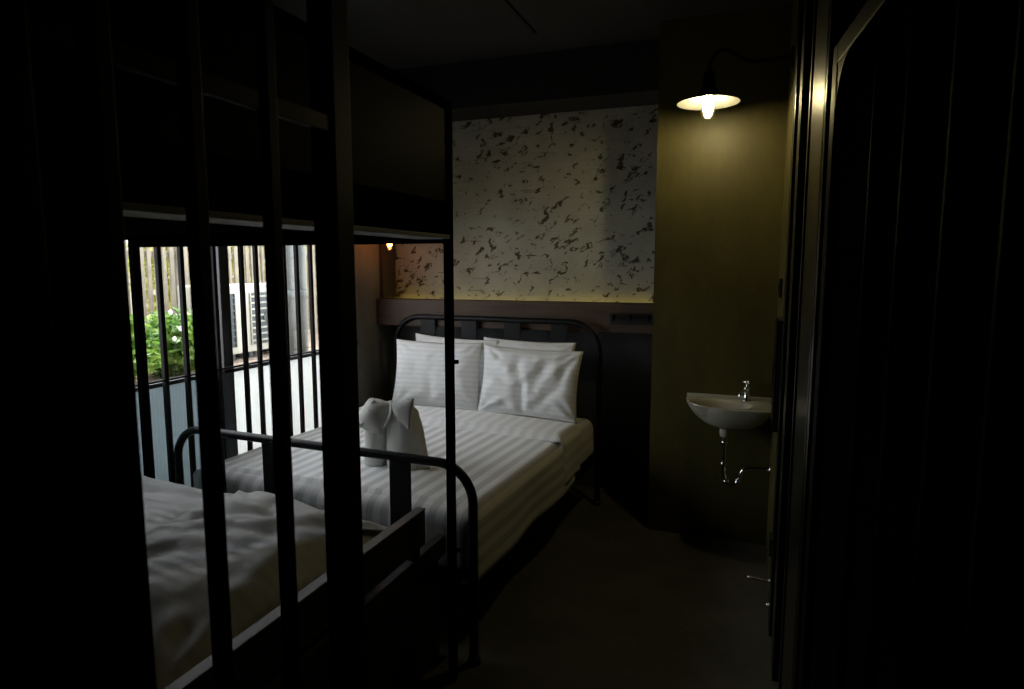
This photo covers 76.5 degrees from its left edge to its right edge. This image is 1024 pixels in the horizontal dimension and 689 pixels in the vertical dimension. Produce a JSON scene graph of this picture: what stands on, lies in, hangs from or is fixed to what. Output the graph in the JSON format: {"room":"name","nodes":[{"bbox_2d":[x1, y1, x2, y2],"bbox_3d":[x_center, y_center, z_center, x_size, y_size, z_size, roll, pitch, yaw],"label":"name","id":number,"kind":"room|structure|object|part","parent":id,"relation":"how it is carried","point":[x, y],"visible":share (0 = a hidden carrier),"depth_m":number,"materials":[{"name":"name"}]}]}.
{"room":"hotel room","nodes":[
{"label":"hotel room","id":0,"kind":"room"},
{"bbox_2d":[135,324,318,383],"bbox_3d":[-3.686,0.303,7.834,5.750,0.680,16.000,3,7,20],"label":"ground","id":1,"kind":"structure","parent":0,"point":[239,360],"depth_m":6.37,"materials":[{"name":"concrete"}]},
{"bbox_2d":[130,310,172,380],"bbox_3d":[-2.993,0.059,4.649,0.879,0.710,0.925,5,8,33],"label":"bush","id":2,"kind":"object","parent":1,"relation":"on","point":[153,354],"visible":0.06,"depth_m":4.72,"materials":[{"name":"green plant"}]},
{"bbox_2d":[145,306,194,377],"bbox_3d":[-2.799,-0.009,5.367,0.654,0.624,0.716,0,7,-3],"label":"bush","id":3,"kind":"object","parent":1,"relation":"on","point":[173,323],"visible":0.34,"depth_m":5.21,"materials":[{"name":"green plant"}]},
{"bbox_2d":[127,244,263,312],"bbox_3d":[-4.188,-1.384,8.535,1.886,2.554,2.149,3,7,20],"label":"tree","id":4,"kind":"object","parent":1,"relation":"on","point":[151,248],"visible":0.03,"depth_m":8.05,"materials":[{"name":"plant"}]},
{"bbox_2d":[177,285,242,360],"bbox_3d":[-2.834,-0.197,6.135,0.369,0.720,0.410,3,7,20],"label":"air conditioner","id":5,"kind":"object","parent":1,"relation":"on","point":[234,289],"visible":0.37,"depth_m":6.18,"materials":[{"name":"beige metal"}]},
{"bbox_2d":[230,294,237,347],"bbox_3d":[-2.672,-0.215,6.074,0.018,0.510,0.242,3,7,20],"label":"grille","id":6,"kind":"object","parent":5,"relation":"attached to","point":[234,321],"depth_m":6.17,"materials":[{"name":"white metal"}]},
{"bbox_2d":[127,247,306,321],"bbox_3d":[-5.853,-0.863,9.566,0.200,1.220,14.000,3,7,20],"label":"wall","id":7,"kind":"structure","parent":1,"relation":"on","point":[154,292],"depth_m":9.87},
{"bbox_2d":[125,240,317,334],"bbox_3d":[-3.047,-0.912,7.137,0.125,1.900,7.012,3,7,20],"label":"fence","id":8,"kind":"object","parent":1,"relation":"on","point":[171,254],"visible":0.02,"depth_m":6.36,"materials":[{"name":"brown wood"}]},
{"bbox_3d":[-3.341,-0.787,6.433,0.065,1.820,0.070,3,7,20],"label":"post","id":9,"kind":"part","parent":8,"relation":"part of","materials":[{"name":"brown wood"}]},
{"bbox_3d":[-3.031,-0.970,7.117,0.035,0.060,7.000,3,7,20],"label":"rail","id":10,"kind":"part","parent":8,"relation":"part of","materials":[{"name":"brown wood"}]},
{"bbox_2d":[229,283,268,357],"bbox_3d":[-2.647,-0.258,6.643,0.369,0.720,0.620,3,7,20],"label":"air conditioner","id":11,"kind":"object","parent":1,"relation":"on","point":[249,287],"visible":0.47,"depth_m":6.43,"materials":[{"name":"beige metal"}]},
{"bbox_2d":[249,292,267,344],"bbox_3d":[-2.485,-0.276,6.582,0.018,0.510,0.452,3,7,20],"label":"grille","id":12,"kind":"object","parent":11,"relation":"attached to","point":[263,305],"depth_m":6.45,"materials":[{"name":"beige metal"}]},
{"bbox_2d":[249,245,316,313],"bbox_3d":[-3.331,-1.560,10.557,1.797,2.484,2.152,3,7,20],"label":"tree","id":13,"kind":"object","parent":1,"relation":"on","point":[314,245],"visible":0.02,"depth_m":10.07,"materials":[{"name":"green plant"}]},
{"bbox_2d":[286,245,296,354],"bbox_3d":[-1.957,-0.887,5.636,0.130,2.230,0.130,3,7,20],"label":"drain pipe","id":14,"kind":"object","parent":1,"relation":"on","point":[289,248],"visible":0.29,"depth_m":5.66,"materials":[{"name":"grey plastic"}]},
{"bbox_2d":[298,245,308,351],"bbox_3d":[-1.900,-0.906,5.790,0.120,2.230,0.120,3,7,20],"label":"drain pipe","id":15,"kind":"object","parent":1,"relation":"on","point":[301,248],"visible":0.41,"depth_m":5.82,"materials":[{"name":"grey plastic"}]},
{"bbox_2d":[354,244,393,406],"bbox_3d":[-1.976,-0.175,2.452,0.160,2.920,5.650,3,7,20],"label":"wall","id":16,"kind":"structure","parent":0,"point":[375,347],"depth_m":4.79,"materials":[{"name":"grey paint"}]},
{"bbox_2d":[138,247,194,482],"bbox_3d":[-1.646,0.105,3.119,0.025,1.135,0.273,3,7,20],"label":"bars","id":17,"kind":"object","parent":16,"relation":"in","point":[166,379],"depth_m":3.12,"materials":[{"name":"black paint"}]},
{"bbox_2d":[188,435,196,487],"bbox_3d":[-1.613,0.587,3.266,0.025,0.266,0.040,3,7,20],"label":"bars","id":18,"kind":"object","parent":16,"relation":"in","point":[191,440],"depth_m":3.27,"materials":[{"name":"black paint"}]},
{"bbox_2d":[135,246,320,486],"bbox_3d":[-1.521,0.039,3.683,0.070,1.600,2.050,3,7,20],"label":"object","id":19,"kind":"structure","parent":16,"relation":"in","point":[233,378],"depth_m":3.53,"materials":[{"name":"glass"}]},
{"bbox_3d":[-1.724,0.526,3.195,0.006,0.650,0.792,3,7,20],"label":"frosted pane","id":20,"kind":"part","parent":19,"relation":"part of","materials":[{"name":"grey glass"}]},
{"bbox_3d":[-1.377,0.412,4.136,0.006,0.650,1.090,3,7,20],"label":"frosted pane","id":21,"kind":"part","parent":19,"relation":"part of","materials":[{"name":"white glass"}]},
{"bbox_2d":[211,246,268,434],"bbox_3d":[-1.481,0.002,3.559,0.025,1.073,0.384,3,7,20],"label":"bars","id":22,"kind":"object","parent":16,"relation":"in","point":[260,360],"depth_m":3.58,"materials":[{"name":"black paint"}]},
{"bbox_3d":[-1.450,0.102,3.664,0.018,0.010,2.050,3,7,20],"label":"rail","id":23,"kind":"part","parent":22,"relation":"part of","materials":[{"name":"black metal"}]},
{"bbox_2d":[283,245,318,435],"bbox_3d":[-1.307,-0.028,4.034,0.025,1.166,0.298,3,7,20],"label":"bars","id":24,"kind":"object","parent":16,"relation":"in","point":[313,351],"depth_m":4.04,"materials":[{"name":"black paint"}]},
{"bbox_2d":[379,244,395,297],"bbox_3d":[-0.948,-0.997,4.899,0.030,1.275,0.186,3,7,20],"label":"trim","id":25,"kind":"structure","parent":16,"relation":"attached to","point":[387,269],"depth_m":4.92,"materials":[{"name":"brown wood"}]},
{"bbox_2d":[393,104,657,492],"bbox_3d":[0.403,-0.441,4.653,3.340,2.920,0.150,3,7,20],"label":"wall","id":26,"kind":"structure","parent":0,"point":[561,206],"depth_m":4.56,"materials":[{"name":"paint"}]},
{"bbox_2d":[376,298,652,333],"bbox_3d":[0.010,-0.216,4.609,2.084,0.194,0.248,3,7,20],"label":"wall panel","id":27,"kind":"object","parent":26,"relation":"attached to","point":[390,311],"visible":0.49,"depth_m":4.45,"materials":[{"name":"brown wood"}]},
{"bbox_2d":[609,313,652,324],"bbox_3d":[0.763,-0.161,4.156,0.300,0.072,0.088,3,7,20],"label":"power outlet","id":28,"kind":"object","parent":27,"relation":"attached to","point":[614,318],"visible":0.96,"depth_m":4.18,"materials":[{"name":"black plastic"}]},
{"bbox_2d":[394,38,659,121],"bbox_3d":[-0.006,-1.730,4.380,2.092,0.295,0.350,3,7,20],"label":"beam","id":29,"kind":"structure","parent":26,"relation":"attached to","point":[626,74],"depth_m":4.14,"materials":[{"name":"black paint"}]},
{"bbox_2d":[273,0,792,69],"bbox_3d":[-0.196,-1.612,1.755,4.100,0.100,5.900,3,7,20],"label":"ceiling","id":30,"kind":"structure","parent":0,"point":[397,34],"depth_m":3.63,"materials":[{"name":"paint"}]},
{"bbox_2d":[500,0,535,34],"bbox_3d":[-0.686,-1.530,1.544,0.020,0.012,4.750,3,7,20],"label":"trim","id":31,"kind":"structure","parent":30,"relation":"attached to","point":[506,3],"depth_m":3.49,"materials":[{"name":"black paint"}]},
{"bbox_2d":[413,485,777,688],"bbox_3d":[-0.196,1.396,2.118,4.100,0.120,5.900,3,7,20],"label":"floor","id":32,"kind":"structure","parent":0,"point":[590,596],"depth_m":3.01,"materials":[{"name":"concrete"}]},
{"bbox_2d":[0,0,366,688],"bbox_3d":[-0.534,0.023,0.811,0.055,2.919,1.139,3,7,20],"label":"metal bars","id":33,"kind":"object","parent":32,"relation":"on","point":[75,603],"visible":1,"depth_m":0.82,"materials":[{"name":"black paint"}]},
{"bbox_3d":[-0.609,0.055,0.584,0.006,2.730,0.536,3,7,20],"label":"sheet panel","id":34,"kind":"part","parent":33,"relation":"part of","materials":[{"name":"black paint"}]},
{"bbox_3d":[-0.518,-0.359,0.760,0.014,0.030,1.040,3,7,20],"label":"rail","id":35,"kind":"part","parent":33,"relation":"part of","materials":[{"name":"black metal"}]},
{"bbox_3d":[-0.351,-0.037,1.307,0.055,2.840,0.055,3,7,20],"label":"post","id":36,"kind":"part","parent":33,"relation":"part of","materials":[{"name":"black metal"}]},
{"bbox_2d":[108,0,460,688],"bbox_3d":[-1.251,0.300,1.751,1.559,2.145,2.135,3,7,20],"label":"bunk bed","id":37,"kind":"object","parent":32,"relation":"on","point":[401,129],"visible":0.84,"depth_m":1.79,"materials":[{"name":"black paint"}]},
{"bbox_3d":[-1.645,0.162,2.892,0.028,2.145,0.028,3,7,20],"label":"post","id":38,"kind":"part","parent":37,"relation":"part of","materials":[{"name":"black metal"}]},
{"bbox_3d":[-0.572,-0.542,1.340,0.015,0.315,1.967,3,7,20],"label":"guard panel","id":39,"kind":"part","parent":37,"relation":"part of","materials":[{"name":"metal"}]},
{"bbox_3d":[-0.570,-0.331,1.365,0.030,0.110,1.967,3,7,20],"label":"rail","id":40,"kind":"part","parent":37,"relation":"part of","materials":[{"name":"black metal"}]},
{"bbox_3d":[-0.936,-0.459,2.552,1.480,0.140,0.026,3,7,20],"label":"rail","id":41,"kind":"part","parent":37,"relation":"part of","materials":[{"name":"black metal"}]},
{"bbox_3d":[-0.570,-0.713,1.319,0.030,0.030,1.967,3,7,20],"label":"rail","id":42,"kind":"part","parent":37,"relation":"part of","materials":[{"name":"black metal"}]},
{"bbox_3d":[-0.642,0.913,1.616,0.035,0.080,2.105,3,7,20],"label":"rail","id":43,"kind":"part","parent":37,"relation":"part of","materials":[{"name":"black metal"}]},
{"bbox_3d":[-0.226,0.224,2.375,0.028,2.145,0.028,3,7,20],"label":"post","id":44,"kind":"part","parent":37,"relation":"part of","materials":[{"name":"black metal"}]},
{"bbox_3d":[-1.330,0.886,1.800,1.345,0.130,1.920,3,7,20],"label":"mattress","id":45,"kind":"object","parent":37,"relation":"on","visible":0},
{"bbox_2d":[146,502,211,688],"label":"duvet","id":46,"kind":"object","parent":45,"relation":"on","point":[177,566],"depth_m":1.69,"materials":[{"name":"white fabric"}]},
{"bbox_2d":[142,475,232,532],"bbox_3d":[-1.444,0.663,2.287,0.738,0.176,0.951,2,7,17],"label":"pillow","id":47,"kind":"object","parent":45,"relation":"on","point":[164,501],"visible":0.14,"depth_m":2.44,"materials":[{"name":"white fabric"}]},
{"bbox_2d":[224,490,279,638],"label":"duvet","id":48,"kind":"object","parent":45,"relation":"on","point":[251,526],"depth_m":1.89,"materials":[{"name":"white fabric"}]},
{"bbox_2d":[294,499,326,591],"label":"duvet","id":49,"kind":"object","parent":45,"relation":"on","point":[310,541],"depth_m":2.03,"materials":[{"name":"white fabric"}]},
{"bbox_2d":[174,314,601,666],"bbox_3d":[-0.515,0.523,3.704,1.644,1.234,1.939,3,7,23],"label":"double bed","id":50,"kind":"object","parent":32,"relation":"on","point":[399,463],"visible":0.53,"depth_m":2.91,"materials":[{"name":"metal"}]},
{"bbox_3d":[-0.884,0.828,2.867,1.628,0.829,0.037,3,7,23],"label":"footboard","id":51,"kind":"part","parent":50,"relation":"part of","materials":[{"name":"metal"}]},
{"bbox_3d":[-0.515,0.803,3.737,1.440,0.020,1.825,3,7,23],"label":"board","id":52,"kind":"part","parent":50,"relation":"part of","materials":[{"name":"black"}]},
{"bbox_3d":[-0.146,0.419,4.565,1.588,1.234,0.037,3,7,23],"label":"headboard","id":53,"kind":"part","parent":50,"relation":"part of","materials":[{"name":"metal"}]},
{"bbox_3d":[0.162,0.865,3.455,0.024,0.075,1.885,3,7,23],"label":"rail","id":54,"kind":"part","parent":50,"relation":"part of","materials":[{"name":"metal"}]},
{"bbox_3d":[-0.513,0.681,3.727,1.470,0.215,1.795,3,7,23],"label":"mattress","id":55,"kind":"object","parent":50,"relation":"on","visible":0},
{"bbox_2d":[193,425,574,580],"bbox_3d":[-0.603,0.709,3.518,1.571,0.333,1.396,3,7,23],"label":"duvet","id":56,"kind":"object","parent":55,"relation":"on","point":[516,481],"visible":0.34,"depth_m":3.04,"materials":[{"name":"white fabric"}]},
{"bbox_2d":[359,397,429,469],"bbox_3d":[-0.577,0.413,3.186,0.419,0.346,0.260,3,7,20],"label":"towel","id":57,"kind":"object","parent":56,"relation":"on","point":[390,425],"visible":0.91,"depth_m":3.09,"materials":[{"name":"white fabric"}]},
{"bbox_3d":[-0.667,0.456,3.186,0.123,0.260,0.120,3,7,20],"label":"leg","id":58,"kind":"part","parent":57,"relation":"part of","materials":[{"name":"white fabric"}]},
{"bbox_2d":[359,405,580,484],"bbox_3d":[-0.367,0.591,4.063,1.578,0.306,0.331,3,7,23],"label":"sheet","id":59,"kind":"object","parent":56,"relation":"on","point":[567,434],"visible":0.56,"depth_m":3.85,"materials":[{"name":"white fabric"}]},
{"bbox_2d":[416,405,593,464],"bbox_3d":[-0.257,0.594,4.320,1.514,0.228,0.514,3,7,23],"label":"fitted sheet","id":60,"kind":"object","parent":55,"relation":"on","point":[585,426],"visible":0.09,"depth_m":4.15,"materials":[{"name":"white fabric"}]},
{"bbox_2d":[392,339,482,410],"bbox_3d":[-0.524,0.207,4.498,0.662,0.460,0.171,2,7,17],"label":"pillow","id":61,"kind":"object","parent":60,"relation":"on","point":[420,371],"visible":0.83,"depth_m":4.45,"materials":[{"name":"white fabric"}]},
{"bbox_2d":[416,333,498,404],"bbox_3d":[-0.409,0.174,4.545,0.675,0.478,0.124,3,8,23],"label":"pillow","id":62,"kind":"object","parent":60,"relation":"on","point":[419,337],"visible":0.18,"depth_m":4.46,"materials":[{"name":"white fabric"}]},
{"bbox_2d":[484,337,575,350],"bbox_3d":[0.096,0.197,4.356,0.667,0.467,0.128,3,7,22],"label":"pillow","id":63,"kind":"object","parent":60,"relation":"on","point":[545,346],"visible":0.11,"depth_m":4.32,"materials":[{"name":"white fabric"}]},
{"bbox_2d":[477,344,583,423],"bbox_3d":[0.109,0.249,4.236,0.708,0.460,0.195,3,7,23],"label":"pillow","id":64,"kind":"object","parent":60,"relation":"on","point":[525,382],"visible":1,"depth_m":4.17,"materials":[{"name":"white fabric"}]},
{"bbox_2d":[647,4,791,544],"bbox_3d":[1.241,-0.354,3.935,0.668,2.920,0.630,3,7,20],"label":"wall pier","id":65,"kind":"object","parent":32,"relation":"on","point":[720,181],"visible":1,"depth_m":3.62,"materials":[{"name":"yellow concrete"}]},
{"bbox_2d":[686,392,771,486],"bbox_3d":[1.174,0.541,3.558,0.462,0.480,0.319,3,7,20],"label":"basin","id":66,"kind":"object","parent":65,"relation":"attached to","point":[727,413],"visible":1,"depth_m":3.52,"materials":[{"name":"white ceramic"}]},
{"bbox_2d":[719,428,730,437],"bbox_3d":[1.166,0.482,3.554,0.062,0.050,0.062,3,7,20],"label":"drain","id":67,"kind":"object","parent":66,"relation":"attached to","point":[725,433],"depth_m":3.53,"materials":[{"name":"white plastic"}]},
{"bbox_3d":[1.171,0.388,3.540,0.456,0.138,0.319,3,7,20],"label":"bowl","id":68,"kind":"part","parent":66,"relation":"part of","materials":[{"name":"white ceramic"}]},
{"bbox_2d":[738,380,751,401],"bbox_3d":[1.280,0.257,3.566,0.048,0.118,0.109,5,9,36],"label":"tap","id":69,"kind":"object","parent":66,"relation":"on","point":[747,388],"visible":1,"depth_m":3.58,"materials":[{"name":"silver metal"}]},
{"bbox_3d":[1.268,0.265,3.564,0.092,0.041,0.020,-6,9,-42],"label":"spout","id":70,"kind":"part","parent":69,"relation":"part of","materials":[{"name":"silver metal"}]},
{"bbox_3d":[1.299,0.216,3.586,0.044,0.042,0.044,6,9,42],"label":"handle","id":71,"kind":"part","parent":69,"relation":"part of","materials":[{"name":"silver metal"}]},
{"bbox_2d":[766,0,798,597],"bbox_3d":[1.504,-0.289,3.395,0.200,2.920,1.470,3,7,20],"label":"wall","id":72,"kind":"structure","parent":0,"point":[794,24],"depth_m":3.16,"materials":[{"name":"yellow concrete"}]},
{"bbox_2d":[676,46,793,110],"bbox_3d":[1.056,-1.252,3.106,0.522,0.328,0.300,3,7,20],"label":"wall lamp","id":73,"kind":"object","parent":72,"relation":"attached to","point":[708,98],"visible":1,"depth_m":3.12,"materials":[{"name":"metal"}]},
{"bbox_3d":[0.952,-1.216,3.149,0.300,0.090,0.300,3,7,20],"label":"lamp shade","id":74,"kind":"part","parent":73,"relation":"part of","materials":[{"name":"black paint"}]},
{"bbox_3d":[0.952,-1.171,3.155,0.052,0.074,0.052,3,7,20],"label":"bulb","id":75,"kind":"part","parent":73,"relation":"part of","materials":[{"name":"white glass"}]},
{"bbox_3d":[1.120,-1.360,3.070,0.375,0.105,0.017,3,7,20],"label":"arm","id":76,"kind":"part","parent":73,"relation":"part of","materials":[{"name":"black paint"}]},
{"bbox_3d":[1.295,-1.332,3.009,0.014,0.090,0.090,3,7,20],"label":"wall plate","id":77,"kind":"part","parent":73,"relation":"part of","materials":[{"name":"black paint"}]},
{"bbox_2d":[747,575,769,607],"bbox_3d":[1.137,1.137,3.004,0.102,0.091,0.156,3,7,20],"label":"holder","id":78,"kind":"object","parent":72,"relation":"attached to","point":[749,577],"visible":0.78,"depth_m":3.04,"materials":[{"name":"silver metal"}]},
{"bbox_3d":[1.157,1.107,3.054,0.102,0.044,0.043,3,7,20],"label":"rod","id":79,"kind":"part","parent":78,"relation":"part of","materials":[{"name":"silver metal"}]},
{"bbox_2d":[777,278,782,297],"bbox_3d":[1.304,-0.277,3.165,0.016,0.090,0.140,3,7,20],"label":"light switch","id":80,"kind":"object","parent":72,"relation":"attached to","point":[779,291],"visible":1,"depth_m":3.10,"materials":[{"name":"black plastic"}]},
{"bbox_3d":[0.785,0.040,0.670,0.180,2.920,4.180,3,7,20],"label":"wall","id":81,"kind":"structure","parent":0,"visible":0},
{"bbox_2d":[768,0,866,688],"bbox_3d":[1.092,-0.142,2.176,0.288,2.920,1.120,3,7,20],"label":"door frame","id":82,"kind":"structure","parent":81,"relation":"in","point":[822,24],"depth_m":2.07,"materials":[{"name":"metal"}]},
{"bbox_2d":[798,0,1023,688],"bbox_3d":[0.584,0.418,0.875,0.036,2.100,1.750,2,7,15],"label":"door","id":83,"kind":"structure","parent":82,"relation":"attached to","point":[914,568],"depth_m":1.00,"materials":[{"name":"paint"}]},
{"bbox_3d":[0.584,0.418,0.875,0.036,2.100,1.750,2,7,15],"label":"frame","id":84,"kind":"part","parent":83,"relation":"part of","materials":[{"name":"paint"}]}
]}

